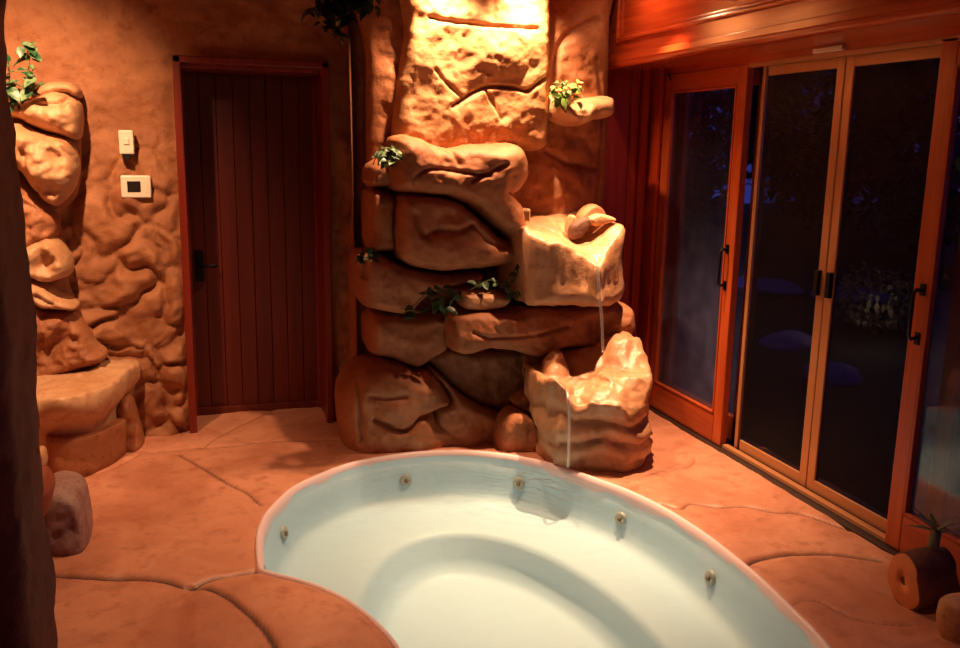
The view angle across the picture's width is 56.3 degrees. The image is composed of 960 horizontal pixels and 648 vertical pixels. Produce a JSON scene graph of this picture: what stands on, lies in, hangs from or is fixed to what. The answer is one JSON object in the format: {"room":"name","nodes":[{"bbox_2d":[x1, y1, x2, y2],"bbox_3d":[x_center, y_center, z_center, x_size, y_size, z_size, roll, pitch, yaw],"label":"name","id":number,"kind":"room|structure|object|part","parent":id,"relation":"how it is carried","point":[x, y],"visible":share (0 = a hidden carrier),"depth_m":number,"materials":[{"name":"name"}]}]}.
{"room":"spa","nodes":[
{"label":"spa","id":0,"kind":"room"},
{"bbox_2d":[0,0,57,647],"bbox_3d":[-1.361,-0.041,1.821,0.794,2.730,0.423,-3,12,-17],"label":"wall","id":1,"kind":"structure","parent":0,"point":[27,568],"depth_m":1.91,"materials":[{"name":"stone"}]},
{"bbox_2d":[4,0,351,435],"bbox_3d":[-0.939,-0.698,5.087,3.794,2.742,0.124,-3,12,-17],"label":"wall","id":2,"kind":"structure","parent":0,"point":[126,279],"depth_m":4.82,"materials":[{"name":"stone"}]},
{"bbox_2d":[118,130,134,158],"bbox_3d":[-1.857,-0.943,4.715,0.072,0.148,0.073,-3,12,-17],"label":"light switch","id":3,"kind":"object","parent":2,"relation":"attached to","point":[126,137],"depth_m":4.69,"materials":[{"name":"beige plastic"}]},
{"bbox_2d":[120,175,151,197],"bbox_3d":[-1.829,-0.733,4.774,0.149,0.116,0.061,-3,12,-17],"label":"thermostat","id":4,"kind":"object","parent":2,"relation":"attached to","point":[132,186],"visible":1,"depth_m":4.75,"materials":[{"name":"beige plastic"}]},
{"bbox_3d":[-1.774,-0.733,4.763,0.017,0.063,0.007,-3,12,-17],"label":"button panel","id":5,"kind":"part","parent":4,"relation":"part of","materials":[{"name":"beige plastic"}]},
{"bbox_2d":[172,55,333,432],"bbox_3d":[-1.319,-0.447,5.268,0.821,2.105,0.495,-3,12,-17],"label":"door","id":6,"kind":"structure","parent":2,"relation":"in","point":[253,135],"depth_m":5.35,"materials":[{"name":"brown wood"}]},
{"bbox_3d":[-1.661,-0.344,5.319,0.050,0.190,0.019,-3,12,-17],"label":"handle plate","id":7,"kind":"part","parent":6,"relation":"part of","materials":[{"name":"black metal"}]},
{"bbox_3d":[-1.606,-0.343,5.296,0.112,0.024,0.060,-3,12,-17],"label":"handle lever","id":8,"kind":"part","parent":6,"relation":"part of","materials":[{"name":"black metal"}]},
{"bbox_2d":[603,69,651,336],"bbox_3d":[0.801,-0.555,5.707,0.470,2.220,0.105,-3,12,-17],"label":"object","id":9,"kind":"structure","parent":2,"relation":"attached to","point":[628,125],"depth_m":5.62,"materials":[{"name":"red fabric"}]},
{"bbox_3d":[0.748,-0.556,5.708,0.370,2.220,0.070,-3,12,-17],"label":"panel","id":10,"kind":"part","parent":9,"relation":"part of","materials":[{"name":"red fabric"}]},
{"bbox_2d":[663,67,762,441],"bbox_3d":[1.361,-0.420,5.264,0.040,2.070,0.880,-3,12,-17],"label":"window","id":11,"kind":"structure","parent":2,"relation":"in","point":[686,98],"depth_m":5.54,"materials":[{"name":"orange wood"}]},
{"bbox_2d":[608,0,959,588],"bbox_3d":[1.653,-0.115,3.628,0.602,2.230,4.630,-3,12,-17],"label":"trim","id":12,"kind":"structure","parent":2,"relation":"attached to","point":[657,93],"depth_m":4.98,"materials":[{"name":"red wood"}]},
{"bbox_2d":[648,64,753,445],"bbox_3d":[1.228,-0.410,5.231,0.094,2.070,0.865,-3,12,-17],"label":"door","id":13,"kind":"structure","parent":12,"relation":"attached to","point":[711,424],"depth_m":5.02,"materials":[{"name":"orange wood"}]},
{"bbox_3d":[1.236,0.522,5.427,0.042,0.165,0.695,-3,12,-17],"label":"rail","id":14,"kind":"part","parent":13,"relation":"part of","materials":[{"name":"orange wood"}]},
{"bbox_3d":[1.271,-1.377,5.044,0.042,0.100,0.695,-3,12,-17],"label":"rail","id":15,"kind":"part","parent":13,"relation":"part of","materials":[{"name":"orange wood"}]},
{"bbox_3d":[1.320,-0.308,4.883,0.053,0.214,0.015,-3,12,-17],"label":"pull handle","id":16,"kind":"part","parent":13,"relation":"part of","materials":[{"name":"black metal"}]},
{"bbox_3d":[1.677,-1.148,3.405,0.602,0.115,4.600,-3,12,-17],"label":"head rail","id":17,"kind":"part","parent":12,"relation":"part of","materials":[{"name":"red wood"}]},
{"bbox_2d":[734,57,846,486],"bbox_3d":[1.526,-0.257,4.508,0.045,2.047,0.625,-3,12,-17],"label":"door","id":18,"kind":"structure","parent":12,"relation":"attached to","point":[801,106],"depth_m":4.48,"materials":[{"name":"brown"}]},
{"bbox_3d":[1.519,0.716,4.707,0.023,0.060,0.525,-3,12,-17],"label":"rail","id":19,"kind":"part","parent":18,"relation":"part of","materials":[{"name":"brown wood"}]},
{"bbox_3d":[1.555,-1.236,4.314,0.023,0.050,0.525,-3,12,-17],"label":"rail","id":20,"kind":"part","parent":18,"relation":"part of","materials":[{"name":"brown wood"}]},
{"bbox_2d":[806,45,941,532],"bbox_3d":[1.717,-0.134,3.914,0.045,2.047,0.635,-3,12,-17],"label":"door","id":21,"kind":"structure","parent":12,"relation":"attached to","point":[889,98],"depth_m":3.94,"materials":[{"name":"brown"}]},
{"bbox_3d":[1.709,0.839,4.114,0.023,0.060,0.535,-3,12,-17],"label":"rail","id":22,"kind":"part","parent":21,"relation":"part of","materials":[{"name":"brown wood"}]},
{"bbox_3d":[1.745,-1.113,3.720,0.023,0.050,0.535,-3,12,-17],"label":"rail","id":23,"kind":"part","parent":21,"relation":"part of","materials":[{"name":"brown wood"}]},
{"bbox_2d":[885,38,959,585],"bbox_3d":[1.875,0.008,3.216,0.094,2.070,0.890,-3,12,-17],"label":"door","id":24,"kind":"structure","parent":12,"relation":"attached to","point":[901,537],"depth_m":3.56,"materials":[{"name":"orange wood"}]},
{"bbox_3d":[1.738,-0.037,3.582,0.053,0.214,0.015,-3,12,-17],"label":"pull handle","id":25,"kind":"part","parent":24,"relation":"part of","materials":[{"name":"black metal"}]},
{"bbox_3d":[1.758,0.059,3.609,0.008,0.050,0.026,-3,12,-17],"label":"handle mount","id":26,"kind":"part","parent":24,"relation":"part of","materials":[{"name":"black metal"}]},
{"bbox_3d":[1.762,-0.137,3.569,0.008,0.050,0.026,-3,12,-17],"label":"handle mount","id":27,"kind":"part","parent":24,"relation":"part of","materials":[{"name":"black metal"}]},
{"bbox_3d":[1.883,0.941,3.412,0.042,0.165,0.720,-3,12,-17],"label":"rail","id":28,"kind":"part","parent":24,"relation":"part of","materials":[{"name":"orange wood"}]},
{"bbox_3d":[1.918,-0.958,3.029,0.042,0.100,0.720,-3,12,-17],"label":"rail","id":29,"kind":"part","parent":24,"relation":"part of","materials":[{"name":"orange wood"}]},
{"bbox_2d":[608,0,959,69],"bbox_3d":[1.709,-1.393,3.359,0.648,0.576,4.590,-3,12,-17],"label":"trim","id":30,"kind":"structure","parent":2,"relation":"attached to","point":[634,25],"depth_m":4.14,"materials":[{"name":"red wood"}]},
{"bbox_3d":[1.458,-1.428,3.146,0.037,0.432,4.356,-3,12,-17],"label":"panel moulding","id":31,"kind":"part","parent":30,"relation":"part of","materials":[{"name":"red wood"}]},
{"bbox_3d":[1.435,-1.410,3.262,0.022,0.515,4.580,-3,12,-17],"label":"panel rail","id":32,"kind":"part","parent":30,"relation":"part of","materials":[{"name":"red wood"}]},
{"bbox_2d":[722,444,884,541],"bbox_3d":[1.605,0.832,4.301,0.035,0.022,1.550,-3,12,-17],"label":"trim","id":33,"kind":"structure","parent":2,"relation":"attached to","point":[875,532],"depth_m":4.32,"materials":[{"name":"brown wood"}]},
{"bbox_2d":[813,45,845,53],"bbox_3d":[1.565,-1.232,4.025,0.020,0.021,0.200,-3,12,-17],"label":"sensor","id":34,"kind":"object","parent":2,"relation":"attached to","point":[839,47],"visible":1,"depth_m":4.00,"materials":[{"name":"beige plastic"}]},
{"bbox_2d":[749,35,959,67],"bbox_3d":[1.937,-0.988,2.965,0.042,0.022,3.560,-3,12,-17],"label":"trim","id":35,"kind":"structure","parent":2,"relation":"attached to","point":[937,41],"depth_m":3.86,"materials":[{"name":"brown wood"}]},
{"bbox_2d":[924,233,959,537],"bbox_3d":[2.033,0.015,3.172,0.040,2.070,0.900,-3,12,-17],"label":"window","id":36,"kind":"structure","parent":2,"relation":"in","point":[949,397],"depth_m":3.63,"materials":[{"name":"clear glass"}]},
{"bbox_2d":[52,407,959,647],"bbox_3d":[-0.135,1.106,2.943,4.600,0.083,6.350,-3,12,-17],"label":"floor","id":37,"kind":"structure","parent":0,"point":[168,560],"depth_m":3.76,"materials":[{"name":"stone"}]},
{"bbox_2d":[44,471,92,556],"bbox_3d":[-1.727,0.819,3.751,0.180,0.338,0.382,-3,12,-17],"label":"stone","id":38,"kind":"object","parent":37,"relation":"on","point":[68,519],"visible":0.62,"depth_m":3.62,"materials":[{"name":"grey stone"}]},
{"bbox_2d":[39,446,47,465],"bbox_3d":[-1.879,0.576,3.817,0.063,0.088,0.127,-3,12,-17],"label":"stone","id":39,"kind":"object","parent":38,"relation":"on","point":[43,451],"visible":0.25,"depth_m":3.81,"materials":[{"name":"stone"}]},
{"bbox_2d":[42,465,54,516],"bbox_3d":[-1.690,0.666,3.455,0.089,0.208,0.191,-3,12,-17],"label":"stone","id":40,"kind":"object","parent":38,"relation":"on","point":[48,476],"visible":0.34,"depth_m":3.42,"materials":[{"name":"brown stone"}]},
{"bbox_2d":[6,81,144,477],"bbox_3d":[-2.315,-0.131,4.554,1.057,2.299,0.977,-3,12,-17],"label":"rock column","id":41,"kind":"structure","parent":37,"relation":"on","point":[90,419],"depth_m":4.49,"materials":[{"name":"stone"}]},
{"bbox_2d":[6,41,44,112],"bbox_3d":[-2.171,-1.168,4.246,0.242,0.334,0.133,-1,12,-10],"label":"jade plant","id":42,"kind":"object","parent":41,"relation":"on","point":[15,95],"visible":0.95,"depth_m":4.25,"materials":[{"name":"green plant"}]},
{"bbox_3d":[-2.194,-1.195,4.255,0.164,0.260,0.076,-1,12,-11],"label":"stem","id":43,"kind":"part","parent":42,"relation":"part of","materials":[{"name":"green plant"}]},
{"bbox_2d":[334,0,652,472],"bbox_3d":[0.065,-0.649,4.847,1.723,3.403,1.150,0,11,-7],"label":"waterfall","id":44,"kind":"object","parent":37,"relation":"on","point":[460,88],"visible":0.92,"depth_m":4.86,"materials":[{"name":"stone"}]},
{"bbox_2d":[356,248,380,264],"bbox_3d":[-0.591,-0.356,4.703,0.136,0.077,0.126,-3,12,-17],"label":"ivy plant","id":45,"kind":"object","parent":44,"relation":"on","point":[371,252],"visible":1,"depth_m":4.67,"materials":[{"name":"green plant"}]},
{"bbox_2d":[372,145,402,168],"bbox_3d":[-0.476,-0.853,4.603,0.164,0.125,0.167,-3,12,-17],"label":"ivy plant","id":46,"kind":"object","parent":44,"relation":"on","point":[389,156],"visible":1,"depth_m":4.59,"materials":[{"name":"green plant"}]},
{"bbox_3d":[-0.477,-0.861,4.612,0.118,0.091,0.100,-8,15,-39],"label":"stem","id":47,"kind":"part","parent":46,"relation":"part of","materials":[{"name":"green plant"}]},
{"bbox_2d":[397,285,462,320],"bbox_3d":[-0.247,-0.116,4.813,0.424,0.187,0.125,-5,13,-27],"label":"trailing plant","id":48,"kind":"object","parent":44,"relation":"attached to","point":[438,303],"visible":0.98,"depth_m":4.81,"materials":[{"name":"green plant"}]},
{"bbox_2d":[455,288,510,310],"bbox_3d":[0.018,-0.136,4.977,0.287,0.112,0.221,-3,12,-17],"label":"stone","id":49,"kind":"object","parent":44,"relation":"on","point":[474,299],"visible":0.97,"depth_m":4.89,"materials":[{"name":"stone"}]},
{"bbox_2d":[468,264,520,300],"bbox_3d":[0.082,-0.224,4.882,0.309,0.209,0.134,-3,12,-17],"label":"trailing plant","id":50,"kind":"object","parent":44,"relation":"on","point":[510,293],"visible":1,"depth_m":4.88,"materials":[{"name":"green plant"}]},
{"bbox_3d":[0.067,-0.246,4.874,0.253,0.144,0.084,-3,12,-17],"label":"stem","id":51,"kind":"part","parent":50,"relation":"part of","materials":[{"name":"green plant"}]},
{"bbox_2d":[523,208,529,221],"bbox_3d":[0.215,-0.610,4.981,0.079,0.070,0.188,-3,12,-17],"label":"lamp","id":52,"kind":"object","parent":44,"relation":"on","point":[526,211],"visible":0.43,"depth_m":4.90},
{"bbox_2d":[494,211,624,306],"bbox_3d":[0.472,-0.374,5.061,0.706,0.502,0.755,-3,12,-17],"label":"basin","id":53,"kind":"object","parent":44,"relation":"in","point":[563,258],"depth_m":4.85,"materials":[{"name":"stone"}]},
{"bbox_2d":[549,79,583,112],"bbox_3d":[0.471,-1.249,4.920,0.195,0.183,0.132,0,11,-4],"label":"pothos plant","id":54,"kind":"object","parent":44,"relation":"on","point":[565,99],"visible":1,"depth_m":4.91,"materials":[{"name":"green plant"}]},
{"bbox_3d":[0.453,-1.267,4.916,0.166,0.120,0.084,-3,12,-17],"label":"stem","id":55,"kind":"part","parent":54,"relation":"part of","materials":[{"name":"green plant"}]},
{"bbox_3d":[0.507,-0.551,4.989,0.059,0.113,0.070,-3,12,-17],"label":"spout","id":56,"kind":"part","parent":44,"relation":"part of","materials":[{"name":"stone"}]},
{"bbox_3d":[0.557,-0.529,4.960,0.136,0.126,0.082,-3,12,-17],"label":"spout","id":57,"kind":"part","parent":44,"relation":"part of","materials":[{"name":"stone"}]},
{"bbox_2d":[522,331,652,472],"bbox_3d":[0.599,0.412,4.958,0.674,0.689,0.841,-3,12,-17],"label":"basin","id":58,"kind":"object","parent":44,"relation":"in","point":[587,392],"depth_m":4.71,"materials":[{"name":"stone"}]},
{"bbox_3d":[0.621,-0.586,5.060,0.176,0.181,0.112,-3,12,-17],"label":"spout stone","id":59,"kind":"part","parent":44,"relation":"part of","materials":[{"name":"stone"}]},
{"bbox_3d":[0.674,-0.577,4.970,0.164,0.068,0.076,-3,12,-17],"label":"spout","id":60,"kind":"part","parent":44,"relation":"part of","materials":[{"name":"stone"}]},
{"bbox_2d":[492,405,537,451],"bbox_3d":[0.218,0.647,5.015,0.259,0.359,0.253,-3,12,-17],"label":"stone","id":61,"kind":"object","parent":37,"relation":"on","point":[514,429],"visible":0.52,"depth_m":4.91,"materials":[{"name":"stone"}]},
{"bbox_2d":[509,388,529,412],"bbox_3d":[0.260,0.436,5.073,0.168,0.128,0.148,-3,12,-17],"label":"stone","id":62,"kind":"object","parent":61,"relation":"on","point":[518,398],"visible":0.44,"depth_m":5.01,"materials":[{"name":"stone"}]},
{"bbox_2d":[255,449,830,647],"bbox_3d":[0.154,1.217,3.456,1.903,0.454,3.167,-3,12,-17],"label":"hot tub","id":63,"kind":"object","parent":37,"relation":"in","point":[435,548],"visible":0.96,"depth_m":4.21,"materials":[{"name":"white plastic"}]},
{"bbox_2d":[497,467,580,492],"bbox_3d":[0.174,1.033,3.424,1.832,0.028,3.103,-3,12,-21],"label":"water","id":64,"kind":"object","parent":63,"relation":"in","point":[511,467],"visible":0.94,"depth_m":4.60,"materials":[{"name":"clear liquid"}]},
{"bbox_2d":[888,546,959,611],"bbox_3d":[1.655,0.941,3.344,0.199,0.226,0.182,-3,12,-17],"label":"wooden log","id":65,"kind":"object","parent":37,"relation":"on","point":[918,577],"visible":0.94,"depth_m":3.29,"materials":[{"name":"brown wood"}]},
{"bbox_2d":[905,509,959,551],"bbox_3d":[1.694,0.783,3.335,0.171,0.193,0.159,12,16,43],"label":"spiky plant","id":66,"kind":"object","parent":65,"relation":"in","point":[934,539],"visible":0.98,"depth_m":3.32,"materials":[{"name":"green plant"}]},
{"bbox_2d":[936,593,959,644],"bbox_3d":[1.719,1.078,3.129,0.268,0.287,0.104,-3,12,-17],"label":"stone","id":67,"kind":"object","parent":37,"relation":"on","point":[948,607],"visible":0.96,"depth_m":3.07,"materials":[{"name":"stone"}]},
{"bbox_3d":[-0.008,-1.561,2.323,4.900,0.100,6.450,-3,12,-17],"label":"ceiling","id":68,"kind":"structure","parent":0,"visible":0},
{"bbox_2d":[301,0,381,44],"bbox_3d":[-0.617,-1.595,4.232,0.456,0.545,0.199,-3,12,-17],"label":"ivy","id":69,"kind":"object","parent":68,"relation":"hanging from","point":[342,9],"visible":1,"depth_m":4.22,"materials":[{"name":"green plant"}]},
{"bbox_3d":[-0.628,-1.597,4.252,0.332,0.459,0.065,-3,12,-17],"label":"stem","id":70,"kind":"part","parent":69,"relation":"part of","materials":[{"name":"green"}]},
{"label":"outside","id":71,"kind":"structure","parent":0,"visible":0},
{"bbox_2d":[674,203,959,529],"bbox_3d":[9.487,-0.940,14.494,21.000,0.219,29.750,-3,12,-17],"label":"ground","id":72,"kind":"structure","parent":71,"point":[699,295],"depth_m":8.36,"materials":[{"name":"grey"}]},
{"bbox_2d":[685,89,732,212],"bbox_3d":[4.904,-6.075,21.269,3.439,7.603,3.684,-3,12,-17],"label":"tree","id":73,"kind":"object","parent":72,"relation":"on","point":[713,118],"visible":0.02,"depth_m":20.94,"materials":[{"name":"green plant"}]},
{"bbox_2d":[682,85,758,254],"bbox_3d":[3.608,-4.378,14.752,3.068,6.806,2.930,-3,12,-17],"label":"tree","id":74,"kind":"object","parent":72,"relation":"on","point":[715,179],"visible":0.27,"depth_m":14.71,"materials":[{"name":"green plant"}]},
{"bbox_2d":[737,277,743,291],"bbox_3d":[3.621,-0.487,11.546,1.009,0.213,1.074,-3,12,-17],"label":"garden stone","id":75,"kind":"object","parent":72,"relation":"on","point":[740,279],"visible":0.05,"depth_m":11.30,"materials":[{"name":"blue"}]},
{"bbox_2d":[723,86,758,182],"bbox_3d":[8.681,-5.677,23.175,5.115,6.447,5.227,-3,12,-17],"label":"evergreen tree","id":76,"kind":"object","parent":72,"relation":"on","point":[753,92],"visible":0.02,"depth_m":23.61,"materials":[{"name":"green plant"}]},
{"bbox_2d":[938,105,959,291],"bbox_3d":[6.386,-3.039,11.298,3.176,5.650,3.253,-3,12,-17],"label":"tree","id":77,"kind":"object","parent":72,"relation":"on","point":[953,207],"visible":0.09,"depth_m":11.40,"materials":[{"name":"green plant"}]}
]}

